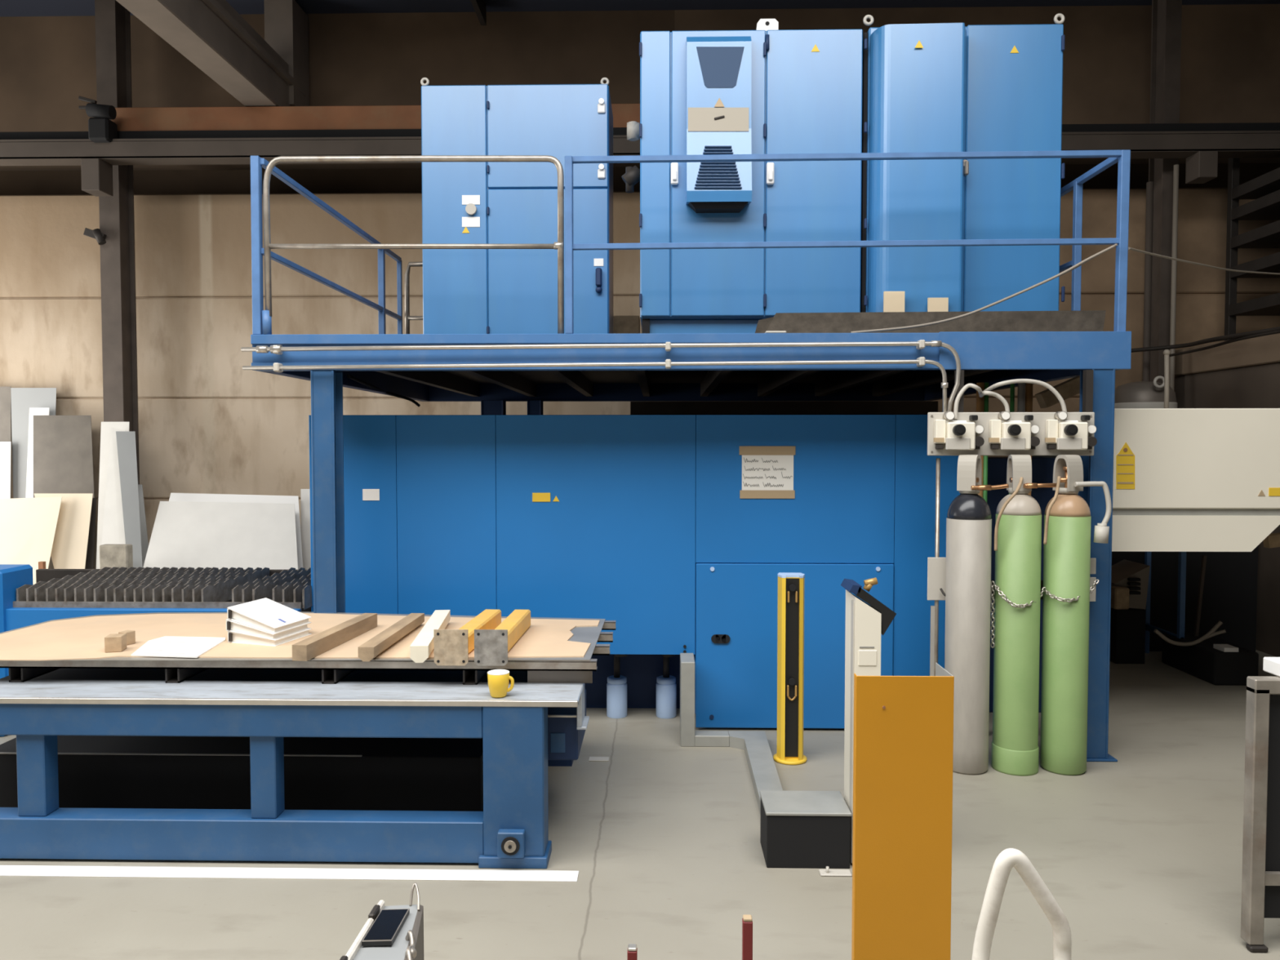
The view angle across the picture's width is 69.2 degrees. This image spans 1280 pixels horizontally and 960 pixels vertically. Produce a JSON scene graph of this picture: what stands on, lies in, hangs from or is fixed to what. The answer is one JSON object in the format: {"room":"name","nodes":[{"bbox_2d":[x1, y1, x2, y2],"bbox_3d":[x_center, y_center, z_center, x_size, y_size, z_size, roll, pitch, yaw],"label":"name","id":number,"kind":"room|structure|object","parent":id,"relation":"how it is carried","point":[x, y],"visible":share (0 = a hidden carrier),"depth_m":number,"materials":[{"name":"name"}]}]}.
{"room":"metal workshop","nodes":[
{"label":"metal workshop","id":0,"kind":"room"},
{"bbox_2d":[0,649,1279,959],"bbox_3d":[0.043,1.675,2.063,18.000,0.100,18.000,0,2,1],"label":"floor","id":1,"kind":"structure","parent":0,"point":[1140,853],"depth_m":3.64,"materials":[{"name":"concrete"}]},
{"bbox_2d":[0,386,11,498],"bbox_3d":[-6.528,0.209,9.266,0.603,2.291,0.227,0,2,1],"label":"metal sheet","id":2,"kind":"object","parent":1,"relation":"on","point":[5,392],"visible":0.4,"depth_m":9.31,"materials":[{"name":"metal"}]},
{"bbox_2d":[0,441,11,498],"bbox_3d":[-6.479,0.489,9.184,0.552,1.737,0.168,0,2,1],"label":"metal sheet","id":3,"kind":"object","parent":1,"relation":"on","point":[5,446],"visible":0.4,"depth_m":9.21,"materials":[{"name":"metal"}]},
{"bbox_2d":[0,496,62,584],"bbox_3d":[-5.952,0.772,8.582,1.023,1.218,0.369,0,2,1],"label":"metal sheet","id":4,"kind":"object","parent":1,"relation":"on","point":[28,526],"visible":0.5,"depth_m":8.66,"materials":[{"name":"metal"}]},
{"bbox_2d":[10,387,56,498],"bbox_3d":[-6.074,0.217,9.245,0.477,2.276,0.209,0,2,1],"label":"metal sheet","id":5,"kind":"object","parent":1,"relation":"on","point":[22,398],"visible":0.36,"depth_m":9.29,"materials":[{"name":"metal"}]},
{"bbox_2d":[25,407,49,497],"bbox_3d":[-5.946,0.322,9.131,0.260,2.074,0.279,0,2,1],"label":"metal sheet","id":6,"kind":"object","parent":1,"relation":"on","point":[33,411],"visible":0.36,"depth_m":9.19,"materials":[{"name":"white"}]},
{"bbox_2d":[34,493,93,568],"bbox_3d":[-5.465,0.755,8.681,0.618,1.243,0.350,0,2,1],"label":"metal sheet","id":7,"kind":"object","parent":1,"relation":"on","point":[69,548],"visible":0.64,"depth_m":8.74,"materials":[{"name":"metal"}]},
{"bbox_2d":[33,415,96,568],"bbox_3d":[-5.580,0.366,9.020,0.842,1.996,0.369,0,2,1],"label":"metal sheet","id":8,"kind":"object","parent":1,"relation":"on","point":[63,455],"visible":0.36,"depth_m":9.11,"materials":[{"name":"metal"}]},
{"bbox_2d":[85,497,96,568],"bbox_3d":[-5.196,0.775,8.769,0.071,1.198,0.306,-1,2,-18],"label":"metal sheet","id":9,"kind":"object","parent":1,"relation":"on","point":[91,544],"visible":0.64,"depth_m":8.80,"materials":[{"name":"metal"}]},
{"bbox_2d":[98,427,125,568],"bbox_3d":[-4.868,0.443,8.661,0.316,1.869,0.382,0,2,1],"label":"metal sheet","id":10,"kind":"object","parent":1,"relation":"on","point":[113,531],"visible":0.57,"depth_m":8.70,"materials":[{"name":"metal"}]},
{"bbox_2d":[96,422,129,568],"bbox_3d":[-4.976,0.410,8.760,0.279,1.926,0.441,-1,2,-15],"label":"metal sheet","id":11,"kind":"object","parent":1,"relation":"on","point":[105,433],"visible":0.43,"depth_m":8.84,"materials":[{"name":"metal"}]},
{"bbox_2d":[99,544,133,568],"bbox_3d":[-4.646,0.984,8.243,0.251,0.822,0.100,0,2,1],"label":"board","id":12,"kind":"object","parent":1,"relation":"on","point":[111,556],"visible":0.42,"depth_m":8.18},
{"bbox_2d":[94,0,139,484],"bbox_3d":[-5.099,-1.639,9.084,0.195,6.000,0.255,0,2,1],"label":"steel column","id":13,"kind":"structure","parent":1,"relation":"on","point":[113,20],"depth_m":8.98,"materials":[{"name":"metal"}]},
{"bbox_2d":[115,431,142,568],"bbox_3d":[-4.686,0.464,8.587,0.133,1.831,0.523,-2,3,-43],"label":"metal sheet","id":14,"kind":"object","parent":1,"relation":"on","point":[126,440],"visible":0.64,"depth_m":8.62,"materials":[{"name":"metal"}]},
{"bbox_2d":[137,484,148,566],"bbox_3d":[-4.806,0.708,8.965,0.105,1.317,0.463,-2,3,-42],"label":"metal sheet","id":15,"kind":"object","parent":1,"relation":"on","point":[144,543],"visible":0.29,"depth_m":9.02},
{"bbox_2d":[0,564,312,737],"bbox_3d":[-3.079,0.992,5.918,2.240,0.977,1.100,0,2,1],"label":"bed","id":16,"kind":"object","parent":1,"relation":"on","point":[56,593],"visible":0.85,"depth_m":5.52,"materials":[{"name":"blue paint"}]},
{"bbox_2d":[142,501,297,569],"bbox_3d":[-3.769,0.797,8.455,1.579,1.178,0.532,0,2,1],"label":"board","id":17,"kind":"object","parent":1,"relation":"on","point":[195,535],"visible":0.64,"depth_m":8.57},
{"bbox_2d":[168,493,302,569],"bbox_3d":[-3.792,0.755,8.657,1.575,1.246,0.527,0,2,1],"label":"board","id":18,"kind":"object","parent":1,"relation":"on","point":[188,497],"visible":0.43,"depth_m":8.88,"materials":[{"name":"white"}]},
{"bbox_2d":[0,735,483,811],"bbox_3d":[-1.840,1.376,4.499,2.272,0.315,0.664,0,2,1],"label":"table underside opening","id":19,"kind":"object","parent":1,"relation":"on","point":[95,771],"visible":0.61,"depth_m":4.17,"materials":[{"name":"black"}]},
{"bbox_2d":[0,865,578,881],"bbox_3d":[-1.669,1.562,3.691,2.849,0.004,0.087,0,2,1],"label":"floor strip","id":20,"kind":"object","parent":1,"relation":"on","point":[5,870],"visible":1,"depth_m":3.68,"materials":[{"name":"white"}]},
{"bbox_2d":[0,668,589,868],"bbox_3d":[-1.597,1.198,4.389,2.763,0.679,1.387,0,2,1],"label":"table","id":21,"kind":"object","parent":1,"relation":"on","point":[536,726],"visible":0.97,"depth_m":3.77,"materials":[{"name":"blue paint"}]},
{"bbox_2d":[0,620,616,684],"bbox_3d":[-1.556,0.807,4.459,2.841,0.106,0.950,0,2,1],"label":"pallet","id":22,"kind":"object","parent":21,"relation":"on","point":[333,672],"visible":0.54,"depth_m":4.00,"materials":[{"name":"metal"}]},
{"bbox_2d":[0,612,605,660],"bbox_3d":[-1.670,0.749,4.524,2.958,0.003,1.168,0,2,1],"label":"sheet metal","id":23,"kind":"object","parent":22,"relation":"on","point":[589,634],"visible":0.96,"depth_m":4.17,"materials":[{"name":"metal"}]},
{"bbox_2d":[0,613,599,661],"bbox_3d":[-1.666,0.747,4.486,2.895,0.004,1.116,0,2,1],"label":"cardboard sheet","id":24,"kind":"object","parent":23,"relation":"on","point":[80,638],"visible":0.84,"depth_m":4.40,"materials":[{"name":"cardboard"}]},
{"bbox_2d":[131,635,225,657],"bbox_3d":[-2.090,0.752,4.195,0.387,0.007,0.418,0,2,1],"label":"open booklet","id":25,"kind":"object","parent":24,"relation":"on","point":[166,646],"visible":1,"depth_m":4.17,"materials":[{"name":"white"}]},
{"bbox_2d":[227,628,311,646],"bbox_3d":[-1.746,0.722,4.387,0.269,0.054,0.292,1,2,15],"label":"ring binder","id":26,"kind":"object","parent":24,"relation":"on","point":[233,637],"visible":0.34,"depth_m":4.28,"materials":[{"name":"white"}]},
{"bbox_2d":[226,618,310,639],"bbox_3d":[-1.752,0.680,4.383,0.269,0.081,0.292,1,2,15],"label":"ring binder","id":27,"kind":"object","parent":26,"relation":"on","point":[231,625],"visible":0.33,"depth_m":4.27,"materials":[{"name":"white"}]},
{"bbox_2d":[226,597,311,634],"bbox_3d":[-1.746,0.639,4.383,0.269,0.108,0.292,1,2,15],"label":"ring binder","id":28,"kind":"object","parent":27,"relation":"on","point":[267,615],"visible":1,"depth_m":4.33,"materials":[{"name":"white"}]},
{"bbox_2d":[292,613,377,661],"bbox_3d":[-1.396,0.717,4.297,0.065,0.067,0.754,0,2,7],"label":"timber beam","id":29,"kind":"structure","parent":24,"relation":"on","point":[305,650],"depth_m":4.19,"materials":[{"name":"brown wood"}]},
{"bbox_2d":[357,613,424,661],"bbox_3d":[-1.140,0.720,4.308,0.068,0.061,0.795,0,2,2],"label":"timber beam","id":30,"kind":"structure","parent":24,"relation":"on","point":[371,649],"depth_m":4.17,"materials":[{"name":"brown wood"}]},
{"bbox_2d":[409,609,450,662],"bbox_3d":[-0.966,0.715,4.313,0.075,0.071,0.855,0,2,-5],"label":"timber beam","id":31,"kind":"structure","parent":24,"relation":"on","point":[421,647],"depth_m":4.08,"materials":[{"name":"white wood"}]},
{"bbox_2d":[433,608,501,665],"bbox_3d":[-0.782,0.692,4.287,0.156,0.152,0.759,0,2,1],"label":"post","id":32,"kind":"object","parent":24,"relation":"on","point":[451,646],"visible":0.98,"depth_m":3.91,"materials":[{"name":"paint"}]},
{"bbox_2d":[474,609,530,666],"bbox_3d":[-0.620,0.693,4.283,0.141,0.152,0.758,0,2,1],"label":"post","id":33,"kind":"object","parent":24,"relation":"on","point":[491,646],"visible":1,"depth_m":3.91,"materials":[{"name":"paint"}]},
{"bbox_2d":[487,669,514,697],"bbox_3d":[-0.576,0.832,3.791,0.092,0.098,0.091,-2,3,-44],"label":"cup","id":34,"kind":"object","parent":21,"relation":"on","point":[498,679],"visible":1,"depth_m":3.76,"materials":[{"name":"ceramic"}]},
{"bbox_2d":[300,488,311,569],"bbox_3d":[-3.182,0.732,8.843,0.096,1.279,0.377,-1,2,-17],"label":"board","id":35,"kind":"object","parent":1,"relation":"on","point":[304,493],"visible":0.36,"depth_m":8.90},
{"bbox_2d":[339,882,423,959],"bbox_3d":[-0.549,1.281,2.030,0.147,0.649,0.401,0,2,-6],"label":"pendant","id":36,"kind":"object","parent":1,"relation":"on","point":[408,944],"visible":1,"depth_m":2.00,"materials":[{"name":"grey"}]},
{"bbox_2d":[361,908,409,946],"bbox_3d":[-0.562,0.991,2.059,0.065,0.031,0.179,0,2,-2],"label":"smartphone","id":37,"kind":"object","parent":36,"relation":"on","point":[388,924],"visible":1,"depth_m":2.04,"materials":[{"name":"glass"}]},
{"bbox_2d":[308,414,959,728],"bbox_3d":[-0.021,0.551,6.466,3.872,1.947,1.922,0,2,1],"label":"machine","id":38,"kind":"object","parent":1,"relation":"on","point":[640,522],"visible":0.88,"depth_m":5.51,"materials":[{"name":"blue paint"}]},
{"bbox_2d":[606,654,626,718],"bbox_3d":[-0.145,1.266,5.835,0.129,0.467,0.129,0,2,1],"label":"canister","id":39,"kind":"object","parent":38,"relation":"attached to","point":[616,685],"visible":0.98,"depth_m":5.79,"materials":[{"name":"blue plastic"}]},
{"bbox_2d":[606,682,626,718],"bbox_3d":[-0.145,1.387,5.840,0.129,0.226,0.129,0,2,1],"label":"bowl","id":40,"kind":"object","parent":39,"relation":"on","point":[616,692],"depth_m":5.78,"materials":[{"name":"plastic"}]},
{"bbox_2d":[656,656,676,718],"bbox_3d":[0.165,1.266,5.829,0.128,0.465,0.128,0,2,1],"label":"canister","id":41,"kind":"object","parent":38,"relation":"attached to","point":[666,686],"visible":0.94,"depth_m":5.78,"materials":[{"name":"blue plastic"}]},
{"bbox_2d":[656,682,676,718],"bbox_3d":[0.165,1.385,5.833,0.128,0.226,0.128,0,2,1],"label":"bowl","id":42,"kind":"object","parent":41,"relation":"on","point":[666,692],"depth_m":5.78,"materials":[{"name":"plastic"}]},
{"bbox_2d":[739,445,795,498],"bbox_3d":[0.752,-0.045,5.484,0.331,0.310,0.005,0,2,1],"label":"paper notice","id":43,"kind":"object","parent":38,"relation":"attached to","point":[767,471],"visible":1,"depth_m":5.48,"materials":[{"name":"white"}]},
{"bbox_2d":[250,330,1131,761],"bbox_3d":[0.287,0.291,6.816,4.713,2.312,3.650,0,2,1],"label":"platform","id":44,"kind":"object","parent":1,"relation":"on","point":[992,357],"depth_m":5.02,"materials":[{"name":"blue paint"}]},
{"bbox_2d":[250,155,402,334],"bbox_3d":[-2.035,-1.317,6.363,0.075,0.958,2.710,0,2,1],"label":"guard rail","id":45,"kind":"object","parent":44,"relation":"on","point":[257,162],"visible":0.78,"depth_m":5.46,"materials":[{"name":"metal"}]},
{"bbox_2d":[262,155,564,334],"bbox_3d":[-1.230,-1.267,5.009,1.642,0.959,0.048,0,2,1],"label":"rail","id":46,"kind":"object","parent":44,"relation":"on","point":[559,245],"visible":1,"depth_m":4.99,"materials":[{"name":"metal"}]},
{"bbox_2d":[404,262,422,333],"bbox_3d":[-1.747,-1.335,7.595,0.360,0.903,0.040,0,2,1],"label":"ladder handrail","id":47,"kind":"object","parent":44,"relation":"on","point":[407,317],"visible":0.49,"depth_m":7.58,"materials":[{"name":"metal"}]},
{"bbox_2d":[420,77,613,333],"bbox_3d":[-0.815,-1.743,6.343,1.239,1.812,0.670,0,2,1],"label":"tall cabinet","id":48,"kind":"object","parent":44,"relation":"on","point":[465,291],"visible":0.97,"depth_m":6.06,"materials":[{"name":"metal"}]},
{"bbox_2d":[242,356,948,412],"bbox_3d":[-0.251,-0.505,4.966,3.764,0.294,0.070,0,2,1],"label":"gas pipe","id":49,"kind":"object","parent":44,"relation":"attached to","point":[920,362],"visible":1,"depth_m":4.93,"materials":[{"name":"metal"}]},
{"bbox_2d":[240,339,960,411],"bbox_3d":[-0.220,-0.541,4.963,3.836,0.402,0.072,0,2,1],"label":"gas pipe","id":50,"kind":"object","parent":44,"relation":"attached to","point":[277,349],"visible":0.98,"depth_m":4.93,"materials":[{"name":"metal"}]},
{"bbox_2d":[613,315,639,333],"bbox_3d":[-0.100,-1.040,6.970,0.195,0.360,0.200,0,2,1],"label":"wooden crate","id":51,"kind":"object","parent":44,"relation":"on","point":[621,324],"visible":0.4,"depth_m":6.87,"materials":[{"name":"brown wood"}]},
{"bbox_2d":[639,18,862,333],"bbox_3d":[0.657,-1.774,5.706,1.312,1.922,0.779,0,2,1],"label":"tall cabinet","id":52,"kind":"object","parent":44,"relation":"on","point":[766,89],"visible":0.89,"depth_m":5.47,"materials":[{"name":"metal"}]},
{"bbox_2d":[688,201,747,213],"bbox_3d":[0.458,-1.601,5.421,0.354,0.050,0.130,0,2,1],"label":"outlet","id":53,"kind":"object","parent":52,"relation":"attached to","point":[693,206],"depth_m":5.38,"materials":[{"name":"black"}]},
{"bbox_2d":[564,150,1130,333],"bbox_3d":[1.119,-1.311,6.143,2.991,0.962,2.420,0,2,1],"label":"guard rail","id":54,"kind":"object","parent":44,"relation":"on","point":[1122,157],"visible":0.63,"depth_m":4.95,"materials":[{"name":"metal"}]},
{"bbox_2d":[850,243,1117,333],"bbox_3d":[1.834,-1.025,5.145,1.383,0.464,0.468,0,2,1],"label":"cable","id":55,"kind":"object","parent":54,"relation":"hanging from","point":[1091,257],"visible":1,"depth_m":5.02,"materials":[{"name":"beige plastic"}]},
{"bbox_2d":[883,291,905,311],"bbox_3d":[1.452,-0.938,5.307,0.119,0.279,0.015,0,2,1],"label":"card","id":56,"kind":"object","parent":44,"relation":"on","point":[893,301],"visible":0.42,"depth_m":5.30,"materials":[{"name":"beige cardboard"}]},
{"bbox_2d":[755,310,1106,333],"bbox_3d":[1.615,-0.870,5.213,1.947,0.148,0.070,0,2,1],"label":"cable tray","id":57,"kind":"object","parent":44,"relation":"on","point":[1080,320],"visible":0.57,"depth_m":5.18,"materials":[{"name":"metal"}]},
{"bbox_2d":[860,13,1065,312],"bbox_3d":[1.907,-1.782,5.679,1.184,1.938,0.778,0,2,1],"label":"tall cabinet","id":58,"kind":"object","parent":44,"relation":"on","point":[939,86],"visible":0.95,"depth_m":5.41,"materials":[{"name":"metal"}]},
{"bbox_2d":[927,369,1094,455],"bbox_3d":[1.959,-0.355,4.918,0.870,0.452,0.064,0,2,1],"label":"board","id":59,"kind":"object","parent":44,"relation":"attached to","point":[984,418],"visible":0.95,"depth_m":4.90,"materials":[{"name":"grey paint"}]},
{"bbox_2d":[933,411,984,449],"bbox_3d":[1.668,-0.258,4.845,0.257,0.203,0.108,0,2,1],"label":"gas regulator","id":60,"kind":"object","parent":59,"relation":"attached to","point":[955,434],"visible":1,"depth_m":4.83,"materials":[{"name":"white paint"}]},
{"bbox_2d":[988,411,1039,449],"bbox_3d":[1.955,-0.258,4.839,0.259,0.203,0.108,0,2,1],"label":"gas regulator","id":61,"kind":"object","parent":59,"relation":"attached to","point":[1011,434],"visible":1,"depth_m":4.83,"materials":[{"name":"white paint"}]},
{"bbox_2d":[1044,411,1097,449],"bbox_3d":[2.248,-0.258,4.833,0.261,0.202,0.108,0,2,1],"label":"gas regulator","id":62,"kind":"object","parent":59,"relation":"attached to","point":[1067,434],"visible":1,"depth_m":4.82,"materials":[{"name":"white paint"}]},
{"bbox_2d":[983,378,1067,417],"bbox_3d":[2.017,-0.430,4.893,0.437,0.204,0.164,1,2,25],"label":"gas hose","id":63,"kind":"object","parent":62,"relation":"attached to","point":[1048,386],"visible":0.87,"depth_m":4.86,"materials":[{"name":"rubber"}]},
{"bbox_2d":[1035,375,1079,408],"bbox_3d":[2.469,-0.515,5.433,0.277,0.188,0.090,0,2,1],"label":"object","id":64,"kind":"object","parent":44,"relation":"attached to","point":[1070,388],"visible":0.68,"depth_m":5.39,"materials":[{"name":"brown metal"}]},
{"bbox_2d":[680,653,782,814],"bbox_3d":[0.462,1.285,4.735,0.484,0.480,1.465,0,2,1],"label":"duct","id":65,"kind":"object","parent":1,"relation":"on","point":[762,766],"visible":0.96,"depth_m":5.22,"materials":[{"name":"metal"}]},
{"bbox_2d":[742,914,752,959],"bbox_3d":[0.253,1.323,2.196,0.023,0.592,0.023,0,2,1],"label":"post","id":66,"kind":"object","parent":1,"relation":"on","point":[747,921],"visible":1,"depth_m":2.18,"materials":[{"name":"red paint"}]},
{"bbox_2d":[773,572,807,764],"bbox_3d":[0.812,1.010,5.005,0.180,1.009,0.180,0,2,1],"label":"column","id":67,"kind":"structure","parent":1,"relation":"on","point":[791,585],"depth_m":4.96,"materials":[{"name":"metal"}]},
{"bbox_2d":[760,790,851,868],"bbox_3d":[0.680,1.444,3.846,0.342,0.227,0.244,0,2,1],"label":"box","id":68,"kind":"object","parent":1,"relation":"on","point":[811,829],"visible":1,"depth_m":3.73,"materials":[{"name":"black"}]},
{"bbox_2d":[840,577,896,863],"bbox_3d":[0.931,0.975,3.818,0.189,1.168,0.203,0,2,1],"label":"console","id":69,"kind":"object","parent":1,"relation":"on","point":[865,623],"visible":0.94,"depth_m":3.71,"materials":[{"name":"white paint"}]},
{"bbox_2d":[851,662,954,959],"bbox_3d":[0.713,1.065,2.602,0.313,1.078,0.210,0,2,1],"label":"guard","id":70,"kind":"object","parent":1,"relation":"on","point":[903,745],"visible":1,"depth_m":2.52,"materials":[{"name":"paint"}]},
{"bbox_2d":[944,454,991,774],"bbox_3d":[1.718,0.694,4.864,0.223,1.652,0.223,0,2,1],"label":"gas cylinder","id":71,"kind":"object","parent":1,"relation":"on","point":[968,519],"visible":0.9,"depth_m":4.78,"materials":[{"name":"grey paint"}]},
{"bbox_2d":[960,456,1055,712],"bbox_3d":[2.347,0.657,6.280,0.640,1.620,0.800,0,2,1],"label":"rack","id":72,"kind":"object","parent":1,"relation":"on","point":[1042,468],"visible":0.04,"depth_m":5.86,"materials":[{"name":"metal"}]},
{"bbox_2d":[927,457,1096,675],"bbox_3d":[1.984,0.701,4.929,0.905,1.632,0.115,0,2,1],"label":"rack","id":73,"kind":"object","parent":1,"relation":"on","point":[936,566],"visible":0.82,"depth_m":4.94,"materials":[{"name":"metal"}]},
{"bbox_2d":[991,454,1041,776],"bbox_3d":[1.974,0.694,4.858,0.231,1.652,0.231,0,2,1],"label":"gas cylinder","id":74,"kind":"object","parent":1,"relation":"on","point":[1015,743],"visible":0.92,"depth_m":4.77,"materials":[{"name":"green paint"}]},
{"bbox_2d":[971,848,1071,959],"bbox_3d":[0.682,1.170,1.535,0.335,0.947,0.469,0,2,1],"label":"handrail","id":75,"kind":"object","parent":1,"relation":"on","point":[1009,858],"visible":1,"depth_m":1.72,"materials":[{"name":"metal"}]},
{"bbox_2d":[1040,454,1091,775],"bbox_3d":[2.226,0.694,4.853,0.222,1.652,0.222,0,2,1],"label":"gas cylinder","id":76,"kind":"object","parent":1,"relation":"on","point":[1067,550],"visible":0.9,"depth_m":4.77,"materials":[{"name":"green paint"}]},
{"bbox_2d":[1074,480,1111,543],"bbox_3d":[2.324,0.165,4.761,0.186,0.318,0.068,0,2,1],"label":"hose","id":77,"kind":"object","parent":76,"relation":"attached to","point":[1101,530],"visible":1,"depth_m":4.75,"materials":[{"name":"grey paint"}]},
{"bbox_2d":[1109,559,1150,663],"bbox_3d":[3.777,1.042,7.315,0.310,0.774,0.500,0,2,1],"label":"box","id":78,"kind":"object","parent":1,"relation":"on","point":[1129,579],"visible":0.88,"depth_m":7.22,"materials":[{"name":"black"}]},
{"bbox_2d":[1142,181,1153,381],"bbox_3d":[4.703,-0.683,8.632,0.059,4.124,0.059,0,2,1],"label":"pipe","id":79,"kind":"object","parent":1,"relation":"on","point":[1149,185],"visible":0.34,"depth_m":8.57,"materials":[{"name":"metal"}]},
{"bbox_2d":[1031,408,1279,551],"bbox_3d":[3.419,0.528,5.874,1.463,1.909,1.256,0,2,1],"label":"guard","id":80,"kind":"object","parent":1,"relation":"on","point":[1185,479],"visible":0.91,"depth_m":5.24,"materials":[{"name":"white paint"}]},
{"bbox_2d":[1114,375,1177,408],"bbox_3d":[4.380,-0.243,8.105,0.529,1.284,0.529,-2,3,-41],"label":"tank","id":81,"kind":"object","parent":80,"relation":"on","point":[1140,394],"visible":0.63,"depth_m":7.89,"materials":[{"name":"metal"}]},
{"bbox_2d":[1148,0,1182,382],"bbox_3d":[4.974,-1.631,8.869,0.144,6.000,0.255,0,2,1],"label":"steel column","id":82,"kind":"structure","parent":1,"relation":"on","point":[1166,15],"depth_m":8.75,"materials":[{"name":"metal"}]},
{"bbox_2d":[1168,164,1178,390],"bbox_3d":[4.938,-0.761,8.624,0.044,4.280,0.044,0,2,1],"label":"pipe","id":83,"kind":"object","parent":1,"relation":"on","point":[1175,171],"visible":0.34,"depth_m":8.57,"materials":[{"name":"beige"}]},
{"bbox_2d":[1144,551,1206,653],"bbox_3d":[4.221,0.829,7.319,0.244,1.200,0.590,0,2,1],"label":"stand","id":84,"kind":"object","parent":1,"relation":"on","point":[1182,555],"visible":0.55,"depth_m":7.11,"materials":[{"name":"paint"}]},
{"bbox_2d":[1111,546,1257,651],"bbox_3d":[4.466,0.898,8.146,1.243,1.000,1.000,0,2,1],"label":"dark opening","id":85,"kind":"object","parent":1,"relation":"on","point":[1229,596],"visible":0.21,"depth_m":7.64,"materials":[{"name":"black"}]},
{"bbox_2d":[1161,632,1258,685],"bbox_3d":[4.232,1.326,6.915,0.310,0.235,0.700,0,2,1],"label":"bin","id":86,"kind":"object","parent":1,"relation":"on","point":[1201,660],"visible":0.86,"depth_m":6.65,"materials":[{"name":"black"}]},
{"bbox_2d":[1224,157,1279,341],"bbox_3d":[6.384,-0.795,7.451,1.800,4.435,2.620,0,2,1],"label":"storage rack","id":87,"kind":"object","parent":1,"relation":"on","point":[1264,188],"visible":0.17,"depth_m":8.48,"materials":[{"name":"metal"}]},
{"bbox_2d":[1228,293,1279,315],"bbox_3d":[6.384,-1.568,7.388,1.800,0.160,2.550,0,2,1],"label":"shelf","id":88,"kind":"object","parent":87,"relation":"attached to","point":[1268,305],"depth_m":8.40,"materials":[{"name":"metal"}]},
{"bbox_2d":[1230,252,1279,278],"bbox_3d":[6.384,-1.918,7.375,1.800,0.160,2.550,0,2,1],"label":"shelf","id":89,"kind":"object","parent":87,"relation":"attached to","point":[1271,263],"depth_m":8.37,"materials":[{"name":"metal"}]},
{"bbox_2d":[1230,220,1279,248],"bbox_3d":[6.384,-2.192,7.364,1.800,0.160,2.550,0,2,1],"label":"shelf","id":90,"kind":"object","parent":87,"relation":"attached to","point":[1268,236],"depth_m":8.38,"materials":[{"name":"metal"}]},
{"bbox_2d":[1231,189,1279,220],"bbox_3d":[6.384,-2.453,7.355,1.800,0.160,2.550,0,2,1],"label":"shelf","id":91,"kind":"object","parent":87,"relation":"attached to","point":[1266,205],"depth_m":8.42,"materials":[{"name":"metal"}]},
{"bbox_2d":[1231,167,1279,199],"bbox_3d":[6.384,-2.644,7.348,1.800,0.160,2.550,0,2,1],"label":"shelf","id":92,"kind":"object","parent":87,"relation":"attached to","point":[1266,184],"depth_m":8.34,"materials":[{"name":"metal"}]},
{"bbox_2d":[1240,675,1279,952],"bbox_3d":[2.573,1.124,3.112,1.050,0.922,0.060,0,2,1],"label":"workbench","id":93,"kind":"object","parent":1,"relation":"on","point":[1260,875],"visible":1,"depth_m":3.12,"materials":[{"name":"black"}]},
{"bbox_2d":[0,188,1279,550],"bbox_3d":[0.201,-0.759,9.401,18.000,4.219,0.250,0,2,1],"label":"wall","id":94,"kind":"structure","parent":0,"point":[208,424],"depth_m":9.33,"materials":[{"name":"concrete"}]},
{"bbox_2d":[0,4,1279,195],"bbox_3d":[0.210,-3.703,9.742,18.000,2.324,0.850,0,2,1],"label":"wall","id":95,"kind":"structure","parent":0,"point":[46,63],"depth_m":9.34,"materials":[{"name":"concrete"}]},
{"bbox_2d":[0,122,1279,196],"bbox_3d":[0.184,-2.960,8.534,16.000,0.582,0.220,0,2,1],"label":"beam","id":96,"kind":"structure","parent":0,"point":[1202,144],"depth_m":8.52,"materials":[{"name":"metal"}]},
{"bbox_2d":[78,96,117,142],"bbox_3d":[-4.972,-3.309,8.536,0.315,0.402,0.210,0,2,1],"label":"trolley","id":97,"kind":"object","parent":96,"relation":"on","point":[101,129],"visible":0.96,"depth_m":8.47,"materials":[{"name":"black"}]},
{"bbox_2d":[111,103,639,131],"bbox_3d":[-2.431,-3.372,8.674,5.045,0.230,0.080,0,2,1],"label":"girder","id":98,"kind":"object","parent":96,"relation":"on","point":[355,117],"visible":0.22,"depth_m":8.65,"materials":[{"name":"metal"}]},
{"bbox_2d":[0,0,1279,17],"bbox_3d":[0.043,-4.496,1.834,18.000,0.150,18.000,0,2,1],"label":"ceiling","id":99,"kind":"structure","parent":0,"point":[7,7],"depth_m":9.18,"materials":[{"name":"grey"}]},
{"bbox_2d":[115,0,309,106],"bbox_3d":[-3.556,-3.998,6.984,0.366,1.128,4.700,0,2,1],"label":"roof beam","id":100,"kind":"structure","parent":99,"relation":"attached to","point":[273,70],"depth_m":8.03,"materials":[{"name":"metal"}]},
{"bbox_2d":[1173,362,1279,657],"bbox_3d":[5.164,0.249,7.256,0.090,2.362,3.500,0,2,1],"label":"wall","id":101,"kind":"structure","parent":0,"point":[1255,386],"depth_m":7.69,"materials":[{"name":"concrete"}]},
{"bbox_2d":[1174,333,1279,376],"bbox_3d":[5.164,-1.059,7.207,0.150,0.246,3.500,0,2,1],"label":"beam","id":102,"kind":"structure","parent":101,"relation":"on","point":[1265,349],"depth_m":8.02,"materials":[{"name":"metal"}]},
{"bbox_2d":[1131,326,1279,356],"bbox_3d":[4.578,-1.102,7.274,0.299,0.111,2.412,0,2,1],"label":"cable bundle","id":103,"kind":"object","parent":102,"relation":"on","point":[1248,335],"visible":0.95,"depth_m":7.31,"materials":[{"name":"rubber"}]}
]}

